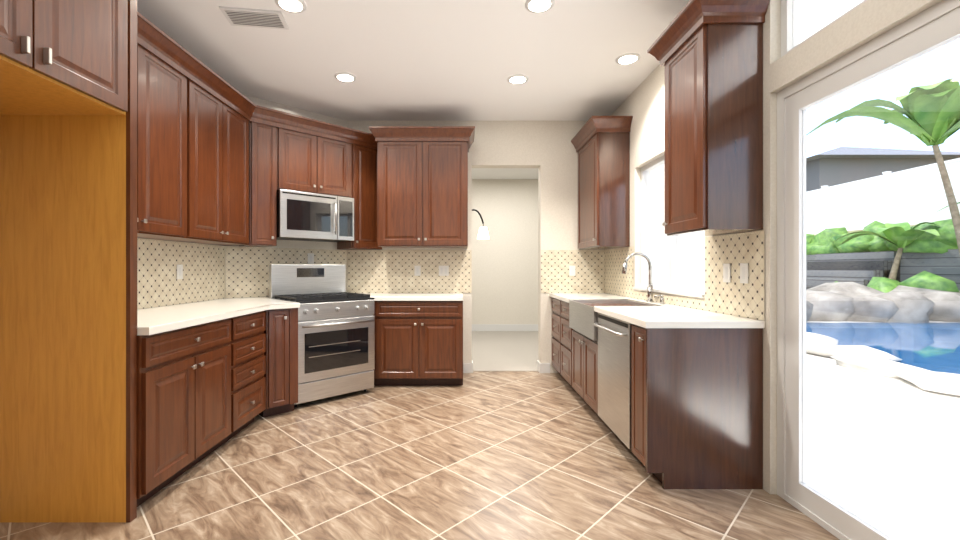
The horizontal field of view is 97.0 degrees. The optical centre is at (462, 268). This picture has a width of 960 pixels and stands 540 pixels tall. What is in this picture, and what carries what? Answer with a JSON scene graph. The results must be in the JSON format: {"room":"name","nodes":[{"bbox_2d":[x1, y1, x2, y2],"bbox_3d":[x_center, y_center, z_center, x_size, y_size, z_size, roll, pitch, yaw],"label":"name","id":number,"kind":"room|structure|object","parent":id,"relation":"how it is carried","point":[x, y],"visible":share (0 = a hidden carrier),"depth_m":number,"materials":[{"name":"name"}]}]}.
{"room":"kitchen","nodes":[
{"label":"kitchen","id":0,"kind":"room"},
{"bbox_2d":[0,371,839,539],"bbox_3d":[-0.310,1.260,1.590,4.180,0.120,6.680,0,0,0],"label":"floor","id":1,"kind":"structure","parent":0,"point":[506,455],"depth_m":2.34,"materials":[{"name":"tile"}]},
{"bbox_2d":[137,325,236,506],"bbox_3d":[-1.894,0.764,2.438,0.707,0.874,0.785,0,0,0],"label":"base cabinet","id":2,"kind":"object","parent":1,"relation":"on","point":[212,375],"depth_m":2.33,"materials":[{"name":"brown wood"}]},
{"bbox_2d":[137,297,299,336],"bbox_3d":[-1.772,0.305,3.394,0.952,0.040,2.694,0,0,0],"label":"countertop","id":3,"kind":"structure","parent":2,"relation":"on","point":[194,317],"depth_m":2.78,"materials":[{"name":"white stone"}]},
{"bbox_2d":[237,317,268,433],"bbox_3d":[-1.894,0.764,3.077,0.707,0.874,0.494,0,0,0],"label":"base cabinet","id":4,"kind":"object","parent":1,"relation":"on","point":[252,336],"depth_m":3.11,"materials":[{"name":"brown wood"}]},
{"bbox_2d":[269,309,297,415],"bbox_3d":[-1.783,0.764,3.776,0.841,0.874,0.873,0,0,0],"label":"base cabinet","id":5,"kind":"object","parent":1,"relation":"on","point":[283,327],"depth_m":3.42,"materials":[{"name":"brown wood"}]},
{"bbox_2d":[269,264,374,406],"bbox_3d":[-1.326,0.583,4.035,0.762,1.235,0.701,0,0,-43],"label":"range","id":6,"kind":"object","parent":1,"relation":"on","point":[336,338],"visible":0.9,"depth_m":3.88,"materials":[{"name":"silver metal"}]},
{"bbox_2d":[373,301,462,384],"bbox_3d":[-0.472,0.764,4.548,0.946,0.874,0.617,0,0,0],"label":"base cabinet","id":7,"kind":"object","parent":1,"relation":"on","point":[417,342],"depth_m":4.24,"materials":[{"name":"brown wood"}]},
{"bbox_2d":[360,293,462,300],"bbox_3d":[-0.727,0.305,4.536,1.455,0.040,0.642,0,0,0],"label":"countertop","id":8,"kind":"structure","parent":7,"relation":"on","point":[377,296],"depth_m":4.25,"materials":[{"name":"white stone"}]},
{"bbox_2d":[549,296,556,369],"bbox_3d":[1.315,0.763,4.629,0.625,0.874,0.457,0,0,0],"label":"base cabinet","id":9,"kind":"object","parent":1,"relation":"on","point":[553,302],"depth_m":4.71,"materials":[{"name":"brown wood"}]},
{"bbox_2d":[557,300,568,382],"bbox_3d":[1.315,0.763,4.175,0.625,0.874,0.450,0,0,0],"label":"base cabinet","id":10,"kind":"object","parent":1,"relation":"on","point":[562,308],"depth_m":4.29,"materials":[{"name":"brown wood"}]},
{"bbox_2d":[569,328,592,408],"bbox_3d":[1.315,0.763,3.557,0.625,0.874,0.786,0,0,0],"label":"base cabinet","id":11,"kind":"object","parent":1,"relation":"on","point":[580,349],"depth_m":3.64,"materials":[{"name":"brown wood"}]},
{"bbox_2d":[593,312,624,443],"bbox_3d":[1.315,0.763,2.857,0.625,0.874,0.614,0,0,0],"label":"dishwasher","id":12,"kind":"object","parent":1,"relation":"on","point":[608,333],"depth_m":2.88,"materials":[{"name":"silver metal"}]},
{"bbox_2d":[625,324,762,488],"bbox_3d":[1.314,0.763,2.425,0.627,0.874,0.250,0,0,0],"label":"base cabinet","id":13,"kind":"object","parent":1,"relation":"on","point":[671,395],"depth_m":2.30,"materials":[{"name":"brown wood"}]},
{"bbox_2d":[549,293,764,327],"bbox_3d":[1.306,0.305,3.571,0.642,0.039,2.572,0,0,0],"label":"countertop","id":14,"kind":"structure","parent":13,"relation":"on","point":[644,314],"depth_m":2.60,"materials":[{"name":"white stone"}]},
{"bbox_2d":[569,300,636,339],"bbox_3d":[1.248,0.420,3.555,0.529,0.250,0.734,0,0,0],"label":"sink","id":15,"kind":"object","parent":14,"relation":"in","point":[580,315],"depth_m":3.64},
{"bbox_2d":[622,252,656,303],"bbox_3d":[1.464,0.077,3.537,0.268,0.417,0.096,0,0,0],"label":"faucet","id":16,"kind":"object","parent":14,"relation":"on","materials":[{"name":"silver metal"}]},
{"bbox_2d":[137,0,863,178],"bbox_3d":[0.325,-1.750,3.235,5.450,0.120,9.970,0,0,0],"label":"ceiling","id":17,"kind":"structure","parent":0,"point":[432,60],"depth_m":3.32,"materials":[{"name":"white paint"}]},
{"bbox_2d":[219,6,288,29],"bbox_3d":[-1.400,-1.682,2.860,0.380,0.016,0.200,0,0,-8],"label":"ceiling vent","id":18,"kind":"object","parent":17,"relation":"in","point":[248,17],"visible":1,"depth_m":2.84,"materials":[{"name":"white plastic"}]},
{"bbox_2d":[275,0,306,12],"bbox_3d":[-1.100,-1.685,2.710,0.188,0.010,0.188,0,0,-9],"label":"recessed light","id":19,"kind":"object","parent":17,"relation":"in","point":[293,6],"depth_m":2.71,"materials":[{"name":"white plastic"}]},
{"bbox_2d":[334,72,355,81],"bbox_3d":[-1.040,-1.685,3.750,0.188,0.010,0.188,0,0,-9],"label":"recessed light","id":20,"kind":"object","parent":17,"relation":"in","point":[341,76],"depth_m":3.74,"materials":[{"name":"white plastic"}]},
{"bbox_2d":[507,74,527,83],"bbox_3d":[0.490,-1.685,3.790,0.188,0.010,0.188,0,0,-9],"label":"recessed light","id":21,"kind":"object","parent":17,"relation":"in","point":[518,78],"depth_m":3.78,"materials":[{"name":"white plastic"}]},
{"bbox_2d":[525,0,554,12],"bbox_3d":[0.490,-1.685,2.710,0.188,0.010,0.188,0,0,-9],"label":"recessed light","id":22,"kind":"object","parent":17,"relation":"in","point":[532,6],"depth_m":2.71,"materials":[{"name":"white plastic"}]},
{"bbox_2d":[615,53,640,64],"bbox_3d":[1.330,-1.685,3.420,0.188,0.010,0.188,0,0,-9],"label":"recessed light","id":23,"kind":"object","parent":17,"relation":"in","point":[628,58],"depth_m":3.40,"materials":[{"name":"white plastic"}]},
{"bbox_2d":[472,331,537,370],"bbox_3d":[0.650,1.258,6.575,4.800,0.124,3.289,0,0,0],"label":"floor","id":24,"kind":"structure","parent":0,"point":[504,350],"depth_m":6.15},
{"bbox_2d":[472,209,488,238],"bbox_3d":[-0.306,0.197,5.750,1.328,1.998,0.340,0,0,0],"label":"lamp","id":25,"kind":"object","parent":24,"relation":"on","point":[483,232],"visible":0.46,"depth_m":5.70,"materials":[{"name":"grey metal"}]},
{"bbox_2d":[141,0,942,493],"bbox_3d":[0.305,-0.245,3.235,5.490,2.890,9.970,0,0,0],"label":"wall","id":26,"kind":"structure","parent":0,"point":[525,222],"depth_m":4.86,"materials":[{"name":"paint"}]},
{"bbox_2d":[0,0,39,75],"bbox_3d":[-1.909,-1.050,1.326,0.677,0.661,0.449,0,0,0],"label":"upper cabinet","id":27,"kind":"object","parent":26,"relation":"attached to","point":[19,19],"depth_m":1.51,"materials":[{"name":"brown wood"}]},
{"bbox_2d":[0,0,135,119],"bbox_3d":[-1.909,-1.050,1.775,0.677,0.661,0.449,0,0,0],"label":"upper cabinet","id":28,"kind":"object","parent":26,"relation":"attached to","point":[88,47],"depth_m":1.82,"materials":[{"name":"brown wood"}]},
{"bbox_2d":[0,36,139,235],"bbox_3d":[-2.087,-0.785,2.276,0.322,1.151,0.462,0,0,0],"label":"panel","id":29,"kind":"object","parent":26,"relation":"attached to","point":[125,125],"depth_m":2.00,"materials":[{"name":"brown wood"}]},
{"bbox_2d":[112,36,191,239],"bbox_3d":[-2.087,-0.785,2.739,0.322,1.151,0.463,0,0,0],"label":"upper cabinet","id":30,"kind":"object","parent":26,"relation":"attached to","point":[165,85],"depth_m":2.74,"materials":[{"name":"brown wood"}]},
{"bbox_2d":[168,76,223,243],"bbox_3d":[-2.087,-0.785,3.184,0.322,1.151,0.428,0,0,0],"label":"upper cabinet","id":31,"kind":"object","parent":26,"relation":"attached to","point":[207,104],"depth_m":3.20,"materials":[{"name":"brown wood"}]},
{"bbox_2d":[211,96,251,246],"bbox_3d":[-2.087,-0.785,3.612,0.322,1.151,0.428,0,0,0],"label":"upper cabinet","id":32,"kind":"object","parent":26,"relation":"attached to","point":[237,122],"depth_m":3.62,"materials":[{"name":"brown wood"}]},
{"bbox_2d":[252,116,276,246],"bbox_3d":[-1.959,-0.785,4.045,0.400,1.151,0.406,0,0,0],"label":"upper cabinet","id":33,"kind":"object","parent":26,"relation":"attached to","point":[264,194],"depth_m":3.92,"materials":[{"name":"brown wood"}]},
{"bbox_2d":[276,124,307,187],"bbox_3d":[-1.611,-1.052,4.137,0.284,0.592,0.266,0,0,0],"label":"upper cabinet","id":34,"kind":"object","parent":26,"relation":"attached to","point":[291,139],"depth_m":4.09,"materials":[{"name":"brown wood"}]},
{"bbox_2d":[276,124,351,197],"bbox_3d":[-1.591,-1.052,4.393,0.789,0.616,0.767,0,0,0],"label":"upper cabinet","id":35,"kind":"object","parent":26,"relation":"attached to","point":[325,141],"depth_m":4.32,"materials":[{"name":"brown wood"}]},
{"bbox_2d":[277,189,353,241],"bbox_3d":[-1.548,-0.514,4.347,0.762,0.448,0.451,0,0,-43],"label":"microwave","id":36,"kind":"object","parent":35,"relation":"attached to","point":[304,216],"visible":1,"depth_m":4.18,"materials":[{"name":"grey metal"}]},
{"bbox_2d":[344,132,351,195],"bbox_3d":[-1.335,-1.052,4.394,0.284,0.592,0.266,0,0,0],"label":"upper cabinet","id":37,"kind":"object","parent":26,"relation":"attached to","point":[347,139],"depth_m":4.49,"materials":[{"name":"brown wood"}]},
{"bbox_2d":[337,241,381,249],"bbox_3d":[-1.168,-0.785,4.788,0.504,1.151,0.501,0,0,0],"label":"upper cabinet","id":38,"kind":"object","parent":26,"relation":"attached to","point":[347,245],"depth_m":4.68,"materials":[{"name":"brown wood"}]},
{"bbox_2d":[352,140,375,247],"bbox_3d":[-1.049,-0.785,4.661,0.274,1.127,0.257,0,0,0],"label":"upper cabinet","id":39,"kind":"object","parent":26,"relation":"attached to","point":[363,151],"depth_m":4.62,"materials":[{"name":"brown wood"}]},
{"bbox_2d":[376,136,423,247],"bbox_3d":[-0.663,-0.795,4.649,0.475,1.131,0.417,0,0,0],"label":"upper cabinet","id":40,"kind":"object","parent":26,"relation":"attached to","point":[399,159],"depth_m":4.44,"materials":[{"name":"brown wood"}]},
{"bbox_2d":[424,136,467,247],"bbox_3d":[-0.188,-0.795,4.649,0.476,1.131,0.417,0,0,0],"label":"upper cabinet","id":41,"kind":"object","parent":26,"relation":"attached to","point":[445,157],"depth_m":4.44,"materials":[{"name":"brown wood"}]},
{"bbox_2d":[137,230,763,320],"bbox_3d":[-0.309,0.039,3.451,3.870,0.490,2.810,0,0,0],"label":"tile backsplash","id":42,"kind":"structure","parent":26,"relation":"attached to","point":[159,283],"depth_m":4.11,"materials":[{"name":"tile"}]},
{"bbox_2d":[177,265,182,278],"bbox_3d":[-2.237,0.030,3.350,0.006,0.116,0.070,0,0,0],"label":"electrical outlet plate","id":43,"kind":"object","parent":42,"relation":"attached to","point":[179,267],"depth_m":3.35,"materials":[{"name":"white plastic"}]},
{"bbox_2d":[308,253,313,263],"bbox_3d":[-1.636,-0.100,4.559,0.070,0.116,0.007,0,0,-42],"label":"electrical outlet plate","id":44,"kind":"object","parent":42,"relation":"attached to","point":[310,255],"depth_m":4.56,"materials":[{"name":"white plastic"}]},
{"bbox_2d":[414,266,420,275],"bbox_3d":[-0.520,0.030,4.846,0.070,0.116,0.006,0,0,0],"label":"electrical outlet plate","id":45,"kind":"object","parent":42,"relation":"attached to","point":[417,269],"depth_m":4.84,"materials":[{"name":"white plastic"}]},
{"bbox_2d":[439,266,448,275],"bbox_3d":[-0.220,0.030,4.846,0.116,0.116,0.006,0,0,0],"label":"electrical outlet plate","id":46,"kind":"object","parent":42,"relation":"attached to","point":[443,270],"depth_m":4.84,"materials":[{"name":"white plastic"}]},
{"bbox_2d":[569,266,574,275],"bbox_3d":[1.250,0.030,4.846,0.070,0.116,0.006,0,0,0],"label":"electrical outlet plate","id":47,"kind":"object","parent":42,"relation":"attached to","point":[571,268],"depth_m":4.84,"materials":[{"name":"white plastic"}]},
{"bbox_2d":[723,263,730,282],"bbox_3d":[1.617,0.030,2.601,0.006,0.116,0.070,0,0,0],"label":"electrical outlet plate","id":48,"kind":"object","parent":42,"relation":"attached to","point":[726,267],"depth_m":2.59,"materials":[{"name":"white plastic"}]},
{"bbox_2d":[740,263,747,283],"bbox_3d":[1.617,0.030,2.439,0.006,0.116,0.070,0,0,0],"label":"electrical outlet plate","id":49,"kind":"object","parent":42,"relation":"attached to","point":[743,266],"depth_m":2.43,"materials":[{"name":"white plastic"}]},
{"bbox_2d":[472,324,537,330],"bbox_3d":[0.651,1.133,8.063,4.480,0.126,0.013,0,0,0],"label":"baseboard","id":50,"kind":"structure","parent":26,"relation":"attached to","point":[475,327],"depth_m":8.06,"materials":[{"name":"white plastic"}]},
{"bbox_2d":[575,128,629,249],"bbox_3d":[1.469,-0.785,4.498,0.317,1.150,0.718,0,0,0],"label":"upper cabinet","id":51,"kind":"object","parent":26,"relation":"attached to","point":[603,158],"depth_m":4.14,"materials":[{"name":"brown wood"}]},
{"bbox_2d":[633,155,704,297],"bbox_3d":[1.677,-0.375,3.440,0.135,1.148,1.158,0,0,0],"label":"window","id":52,"kind":"structure","parent":26,"relation":"in","point":[675,286],"depth_m":3.64,"materials":[{"name":"white plastic"}]},
{"bbox_2d":[659,12,765,235],"bbox_3d":[1.469,-0.785,2.534,0.317,1.150,0.470,0,0,0],"label":"upper cabinet","id":53,"kind":"object","parent":26,"relation":"attached to","point":[708,54],"depth_m":2.30,"materials":[{"name":"brown wood"}]},
{"bbox_2d":[781,0,866,56],"bbox_3d":[1.715,-1.300,1.225,0.060,0.438,2.048,0,0,0],"label":"window","id":54,"kind":"structure","parent":26,"relation":"in","point":[790,18],"depth_m":2.21,"materials":[{"name":"white plastic"}]},
{"bbox_2d":[777,0,959,539],"bbox_3d":[1.710,0.136,1.225,0.090,2.129,2.048,0,0,0],"label":"door frame","id":55,"kind":"structure","parent":26,"relation":"attached to","point":[932,28],"depth_m":1.99,"materials":[{"name":"white plastic"}]},
{"label":"outside","id":56,"kind":"structure","parent":0,"visible":0},
{"bbox_2d":[806,78,959,539],"bbox_3d":[25.895,-2.849,16.250,48.210,8.901,72.500,0,0,0],"label":"backyard","id":57,"kind":"structure","parent":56,"point":[937,166],"depth_m":9.27,"materials":[{"name":"concrete"}]}
]}

